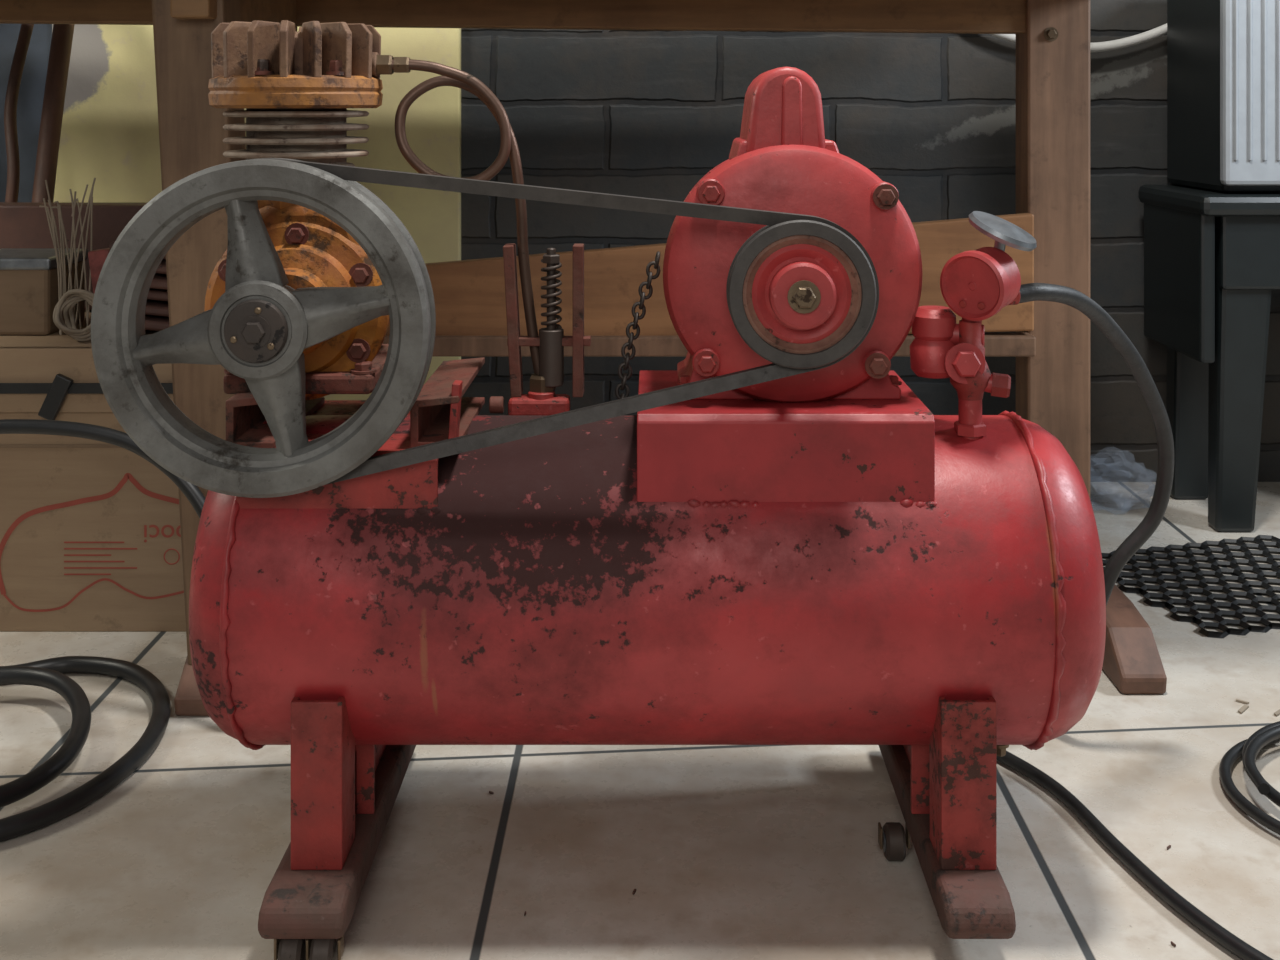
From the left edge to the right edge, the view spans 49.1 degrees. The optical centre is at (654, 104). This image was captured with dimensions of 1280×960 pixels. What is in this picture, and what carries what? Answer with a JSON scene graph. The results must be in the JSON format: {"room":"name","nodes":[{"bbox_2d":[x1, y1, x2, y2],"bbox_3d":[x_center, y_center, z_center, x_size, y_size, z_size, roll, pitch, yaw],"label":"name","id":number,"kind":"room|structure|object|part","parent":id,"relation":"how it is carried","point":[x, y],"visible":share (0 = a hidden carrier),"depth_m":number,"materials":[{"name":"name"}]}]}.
{"room":"workshop","nodes":[
{"label":"workshop","id":0,"kind":"room"},
{"bbox_2d":[0,482,1279,959],"bbox_3d":[0.000,0.725,0.625,6.000,0.050,4.250,0,0,0],"label":"floor","id":1,"kind":"structure","parent":0,"point":[727,852],"depth_m":1.33,"materials":[{"name":"tile"}]},
{"bbox_2d":[4,24,74,201],"bbox_3d":[-1.194,0.225,2.377,0.352,0.950,0.235,0,0,0],"label":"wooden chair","id":2,"kind":"object","parent":1,"relation":"on","point":[62,34],"visible":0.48,"depth_m":2.42,"materials":[{"name":"brown wood"}]},
{"bbox_3d":[-1.042,0.248,2.415,0.038,0.904,0.144,0,0,5],"label":"post","id":3,"kind":"part","parent":2,"relation":"part of","materials":[{"name":"brown wood"}]},
{"bbox_2d":[0,656,170,841],"bbox_3d":[-0.761,0.679,1.517,0.447,0.040,0.436,0,0,0],"label":"coiled hose","id":4,"kind":"object","parent":1,"relation":"on","point":[50,673],"visible":1,"depth_m":1.49,"materials":[{"name":"black rubber"}]},
{"bbox_2d":[0,289,185,631],"bbox_3d":[-0.800,0.473,2.039,0.443,0.453,0.402,0,0,0],"label":"cardboard box","id":5,"kind":"object","parent":1,"relation":"on","point":[90,530],"depth_m":1.86,"materials":[{"name":"brown cardboard"}]},
{"bbox_2d":[0,248,87,334],"bbox_3d":[-0.907,0.268,2.015,0.131,0.109,0.136,0,0,0],"label":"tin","id":6,"kind":"object","parent":5,"relation":"on","point":[29,296],"visible":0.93,"depth_m":1.95,"materials":[{"name":"metal"}]},
{"bbox_3d":[-0.907,0.222,2.015,0.131,0.017,0.136,0,0,0],"label":"tin lid","id":7,"kind":"part","parent":6,"relation":"part of","materials":[{"name":"metal"}]},
{"bbox_2d":[39,178,95,334],"bbox_3d":[-0.818,0.210,1.951,0.074,0.217,0.034,0,0,22],"label":"wire bundle","id":8,"kind":"object","parent":5,"relation":"on","point":[61,267],"visible":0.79,"depth_m":1.95,"materials":[{"name":"grey metal"}]},
{"bbox_3d":[-0.776,0.284,1.899,0.071,0.074,0.042,0,0,0],"label":"cord coil","id":9,"kind":"part","parent":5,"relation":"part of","materials":[{"name":"beige fabric"}]},
{"bbox_2d":[0,202,147,309],"bbox_3d":[-0.975,0.236,2.200,0.750,0.163,0.060,0,0,0],"label":"plank","id":10,"kind":"object","parent":5,"relation":"on","point":[22,224],"visible":0.08,"depth_m":2.17,"materials":[{"name":"brown wood"}]},
{"bbox_2d":[0,473,183,611],"bbox_3d":[-0.748,0.581,1.860,0.257,0.185,0.002,0,0,0],"label":"print","id":11,"kind":"object","parent":5,"relation":"attached to","point":[70,542],"depth_m":1.86},
{"bbox_2d":[88,248,109,293],"bbox_3d":[-0.760,0.261,1.948,0.046,0.124,0.035,0,0,0],"label":"paper packet","id":12,"kind":"object","parent":5,"relation":"on","point":[97,258],"visible":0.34,"depth_m":1.93,"materials":[{"name":"red paper"}]},
{"bbox_2d":[110,241,168,330],"bbox_3d":[-0.677,0.245,2.010,0.159,0.136,0.220,0,0,0],"label":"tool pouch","id":13,"kind":"object","parent":5,"relation":"on","point":[156,311],"visible":0.09,"depth_m":1.91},
{"bbox_2d":[0,419,205,517],"bbox_3d":[-0.750,0.528,1.576,0.713,0.338,0.067,0,0,0],"label":"supply hose","id":14,"kind":"object","parent":1,"relation":"on","point":[192,492],"visible":0.34,"depth_m":1.59,"materials":[{"name":"black rubber"}]},
{"bbox_2d":[0,0,1166,715],"bbox_3d":[-0.345,0.250,1.980,2.010,0.900,0.840,0,0,0],"label":"workbench","id":15,"kind":"object","parent":1,"relation":"on","point":[1050,343],"visible":0.56,"depth_m":1.98,"materials":[{"name":"brown wood"}]},
{"bbox_3d":[-0.530,0.243,1.665,0.120,0.823,0.070,0,0,0],"label":"post","id":16,"kind":"part","parent":15,"relation":"part of","materials":[{"name":"brown wood"}]},
{"bbox_3d":[-0.532,-0.134,1.800,0.045,0.068,0.400,0,0,0],"label":"rail","id":17,"kind":"part","parent":15,"relation":"part of","materials":[{"name":"brown wood"}]},
{"bbox_3d":[-0.375,-0.140,2.010,1.850,0.075,0.040,0,0,0],"label":"rail","id":18,"kind":"part","parent":15,"relation":"part of","materials":[{"name":"brown wood"}]},
{"bbox_2d":[1044,27,1057,40],"bbox_3d":[0.560,-0.100,1.979,0.020,0.020,0.002,0,0,0],"label":"bolt","id":19,"kind":"object","parent":15,"relation":"in","point":[1050,33],"depth_m":1.98,"materials":[{"name":"gold metal"}]},
{"bbox_3d":[0.572,0.243,2.015,0.090,0.823,0.070,0,0,0],"label":"post","id":20,"kind":"part","parent":15,"relation":"part of","materials":[{"name":"brown wood"}]},
{"bbox_2d":[91,20,1105,959],"bbox_3d":[-0.037,0.312,1.310,0.870,0.776,0.400,0,0,0],"label":"air compressor","id":21,"kind":"object","parent":1,"relation":"on","point":[782,543],"visible":1,"depth_m":1.18,"materials":[{"name":"red paint"}]},
{"bbox_2d":[218,259,226,280],"bbox_3d":[-0.383,0.149,1.261,0.022,0.022,0.002,0,0,0],"label":"bolt","id":22,"kind":"object","parent":21,"relation":"in","point":[222,262],"depth_m":1.26,"materials":[{"name":"red metal"}]},
{"bbox_2d":[237,315,270,348],"bbox_3d":[-0.330,0.187,1.153,0.028,0.028,0.002,0,0,0],"label":"bolt","id":23,"kind":"object","parent":21,"relation":"in","point":[253,331],"depth_m":1.15,"materials":[{"name":"black metal"}]},
{"bbox_2d":[255,71,273,74],"bbox_3d":[-0.354,-0.029,1.261,0.020,0.004,0.020,0,0,-9],"label":"bolt","id":24,"kind":"object","parent":21,"relation":"in","point":[256,72],"depth_m":1.25,"materials":[{"name":"brown metal"}]},
{"bbox_3d":[-0.351,0.275,1.306,0.042,0.046,0.188,0,0,0],"label":"pump rail","id":25,"kind":"part","parent":21,"relation":"part of","materials":[{"name":"red metal"}]},
{"bbox_2d":[285,223,308,244],"bbox_3d":[-0.323,0.117,1.261,0.022,0.022,0.002,0,0,0],"label":"bolt","id":26,"kind":"object","parent":21,"relation":"in","point":[295,233],"depth_m":1.26,"materials":[{"name":"red metal"}]},
{"bbox_3d":[-0.281,0.566,1.165,0.043,0.140,0.005,0,0,0],"label":"post","id":27,"kind":"part","parent":21,"relation":"part of","materials":[{"name":"red metal"}]},
{"bbox_2d":[326,71,344,74],"bbox_3d":[-0.291,-0.029,1.280,0.020,0.004,0.020,0,0,45],"label":"bolt","id":28,"kind":"object","parent":21,"relation":"in","point":[327,72],"depth_m":1.27,"materials":[{"name":"brown metal"}]},
{"bbox_2d":[346,339,369,361],"bbox_3d":[-0.267,0.221,1.261,0.022,0.022,0.002,0,0,0],"label":"bolt","id":29,"kind":"object","parent":21,"relation":"in","point":[357,350],"depth_m":1.26,"materials":[{"name":"red metal"}]},
{"bbox_2d":[349,263,372,286],"bbox_3d":[-0.265,0.153,1.261,0.022,0.022,0.002,0,0,0],"label":"bolt","id":30,"kind":"object","parent":21,"relation":"in","point":[360,274],"depth_m":1.26,"materials":[{"name":"red metal"}]},
{"bbox_2d":[350,368,375,374],"bbox_3d":[-0.262,0.239,1.258,0.023,0.002,0.023,0,0,0],"label":"bolt","id":31,"kind":"object","parent":21,"relation":"in","point":[353,371],"depth_m":1.25,"materials":[{"name":"red metal"}]},
{"bbox_3d":[-0.270,0.597,1.258,0.035,0.079,0.006,0,0,0],"label":"post","id":32,"kind":"part","parent":21,"relation":"part of","materials":[{"name":"red metal"}]},
{"bbox_3d":[-0.191,0.275,1.306,0.042,0.046,0.188,0,0,0],"label":"pump rail","id":33,"kind":"part","parent":21,"relation":"part of","materials":[{"name":"red metal"}]},
{"bbox_2d":[372,52,538,373],"bbox_3d":[-0.186,0.113,1.338,0.165,0.326,0.049,0,0,0],"label":"pipe","id":34,"kind":"object","parent":21,"relation":"attached to","point":[381,64],"depth_m":1.34,"materials":[{"name":"orange metal"}]},
{"bbox_3d":[-0.100,0.206,1.350,0.009,0.137,0.009,0,0,0],"label":"unloader rod","id":35,"kind":"part","parent":21,"relation":"part of","materials":[{"name":"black metal"}]},
{"bbox_2d":[694,350,718,375],"bbox_3d":[0.045,0.228,1.235,0.023,0.023,0.002,0,0,0],"label":"bolt","id":36,"kind":"object","parent":21,"relation":"in","point":[706,362],"depth_m":1.23,"materials":[{"name":"red paint"}]},
{"bbox_2d":[698,181,723,204],"bbox_3d":[0.050,0.078,1.235,0.023,0.023,0.002,0,0,0],"label":"bolt","id":37,"kind":"object","parent":21,"relation":"in","point":[709,192],"depth_m":1.23,"materials":[{"name":"red paint"}]},
{"bbox_2d":[787,280,820,313],"bbox_3d":[0.123,0.159,1.160,0.028,0.028,0.002,0,0,0],"label":"bolt","id":38,"kind":"object","parent":21,"relation":"in","point":[803,296],"depth_m":1.16,"materials":[{"name":"gold metal"}]},
{"bbox_2d":[865,353,890,378],"bbox_3d":[0.197,0.230,1.235,0.023,0.023,0.002,0,0,0],"label":"bolt","id":39,"kind":"object","parent":21,"relation":"in","point":[877,365],"depth_m":1.23,"materials":[{"name":"red metal"}]},
{"bbox_2d":[873,184,898,209],"bbox_3d":[0.203,0.081,1.235,0.023,0.023,0.002,0,0,0],"label":"bolt","id":40,"kind":"object","parent":21,"relation":"in","point":[885,196],"depth_m":1.23,"materials":[{"name":"brown metal"}]},
{"bbox_2d":[892,381,901,385],"bbox_3d":[0.216,0.253,1.275,0.017,0.002,0.017,0,0,0],"label":"bolt","id":41,"kind":"object","parent":21,"relation":"in","point":[894,383],"depth_m":1.27,"materials":[{"name":"red paint"}]},
{"bbox_3d":[0.249,0.597,1.258,0.038,0.079,0.006,0,0,0],"label":"post","id":42,"kind":"part","parent":21,"relation":"part of","materials":[{"name":"red metal"}]},
{"bbox_2d":[944,343,984,383],"bbox_3d":[0.278,0.232,1.256,0.036,0.036,0.007,0,0,0],"label":"bolt","id":43,"kind":"object","parent":21,"relation":"in","point":[964,363],"depth_m":1.25,"materials":[{"name":"red metal"}]},
{"bbox_3d":[0.261,0.566,1.165,0.046,0.140,0.005,0,0,0],"label":"post","id":44,"kind":"part","parent":21,"relation":"part of","materials":[{"name":"red metal"}]},
{"bbox_3d":[0.301,0.251,1.266,0.034,0.022,0.017,0,0,15],"label":"valve arm","id":45,"kind":"part","parent":21,"relation":"part of","materials":[{"name":"red metal"}]},
{"bbox_3d":[0.314,0.134,1.278,0.010,0.038,0.016,0,0,-39],"label":"hand valve stem","id":46,"kind":"part","parent":21,"relation":"part of","materials":[{"name":"metal"}]},
{"bbox_2d":[997,745,1008,748],"bbox_3d":[0.320,0.593,1.300,0.017,0.003,0.017,0,0,0],"label":"washer","id":47,"kind":"object","parent":21,"relation":"in","point":[998,746],"depth_m":1.29,"materials":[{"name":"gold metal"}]},
{"bbox_2d":[1018,283,1173,604],"bbox_3d":[0.443,0.431,1.434,0.192,0.535,0.361,0,0,9],"label":"air hose","id":48,"kind":"object","parent":21,"relation":"attached to","point":[1029,292],"visible":0.73,"depth_m":1.44,"materials":[{"name":"rubber"}]},
{"bbox_2d":[489,791,1175,946],"bbox_3d":[0.159,0.699,1.326,0.655,0.002,0.326,0,0,0],"label":"debris","id":49,"kind":"object","parent":1,"relation":"on","point":[490,792],"visible":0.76,"depth_m":1.24,"materials":[{"name":"brown"}]},
{"bbox_2d":[997,751,1273,959],"bbox_3d":[0.284,0.692,1.387,1.210,0.013,0.308,0,0,33],"label":"hose","id":50,"kind":"object","parent":1,"relation":"on","point":[1222,936],"visible":0.37,"depth_m":1.26,"materials":[{"name":"black rubber"}]},
{"bbox_2d":[1101,535,1279,637],"bbox_3d":[0.867,0.696,2.047,0.388,0.008,0.332,0,0,-17],"label":"rubber mat","id":51,"kind":"object","parent":1,"relation":"on","point":[1218,572],"visible":0.95,"depth_m":2.04,"materials":[{"name":"black rubber"}]},
{"bbox_2d":[1139,185,1279,531],"bbox_3d":[1.105,0.422,2.405,0.450,0.555,0.310,0,0,0],"label":"plastic stool","id":52,"kind":"object","parent":1,"relation":"on","point":[1212,258],"visible":0.96,"depth_m":2.29,"materials":[{"name":"black plastic"}]},
{"bbox_3d":[0.967,0.435,2.500,0.097,0.530,0.064,0,0,0],"label":"leg","id":53,"kind":"part","parent":52,"relation":"part of","materials":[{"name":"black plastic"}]},
{"bbox_3d":[1.105,0.163,2.405,0.450,0.035,0.310,0,0,0],"label":"stool seat","id":54,"kind":"part","parent":52,"relation":"part of","materials":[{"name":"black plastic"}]},
{"bbox_2d":[1167,0,1279,192],"bbox_3d":[1.111,-0.038,2.395,0.387,0.364,0.290,0,0,0],"label":"cooler","id":55,"kind":"object","parent":52,"relation":"on","point":[1223,56],"visible":1,"depth_m":2.27,"materials":[{"name":"black plastic"}]},
{"bbox_3d":[1.111,-0.043,2.268,0.387,0.345,0.027,0,0,0],"label":"cooler panel","id":56,"kind":"part","parent":55,"relation":"part of","materials":[{"name":"grey plastic"}]},
{"bbox_3d":[0.967,0.435,2.310,0.097,0.530,0.064,0,0,0],"label":"leg","id":57,"kind":"part","parent":52,"relation":"part of","materials":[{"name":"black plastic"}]},
{"bbox_2d":[1219,721,1279,834],"bbox_3d":[0.747,0.684,1.404,0.343,0.029,0.319,0,0,0],"label":"power cable","id":58,"kind":"object","parent":1,"relation":"on","point":[1267,735],"visible":1,"depth_m":1.42,"materials":[{"name":"black rubber"}]},
{"bbox_2d":[1236,699,1279,715],"bbox_3d":[0.715,0.699,1.627,0.087,0.002,0.050,0,0,0],"label":"wood shavings","id":59,"kind":"object","parent":1,"relation":"on","point":[1243,708],"visible":1,"depth_m":1.62,"materials":[{"name":"wood"}]},
{"bbox_2d":[0,0,1279,481],"bbox_3d":[-0.025,-0.600,2.667,6.050,2.600,0.165,0,0,0],"label":"wall","id":60,"kind":"structure","parent":0,"point":[637,113],"depth_m":2.60,"materials":[{"name":"brick"}]},
{"bbox_2d":[990,23,1166,51],"bbox_3d":[0.785,-0.249,2.565,0.606,0.306,0.028,0,0,0],"label":"cable","id":61,"kind":"object","parent":60,"relation":"attached to","point":[1146,36],"visible":0.3,"depth_m":2.56,"materials":[{"name":"white plastic"}]}
]}

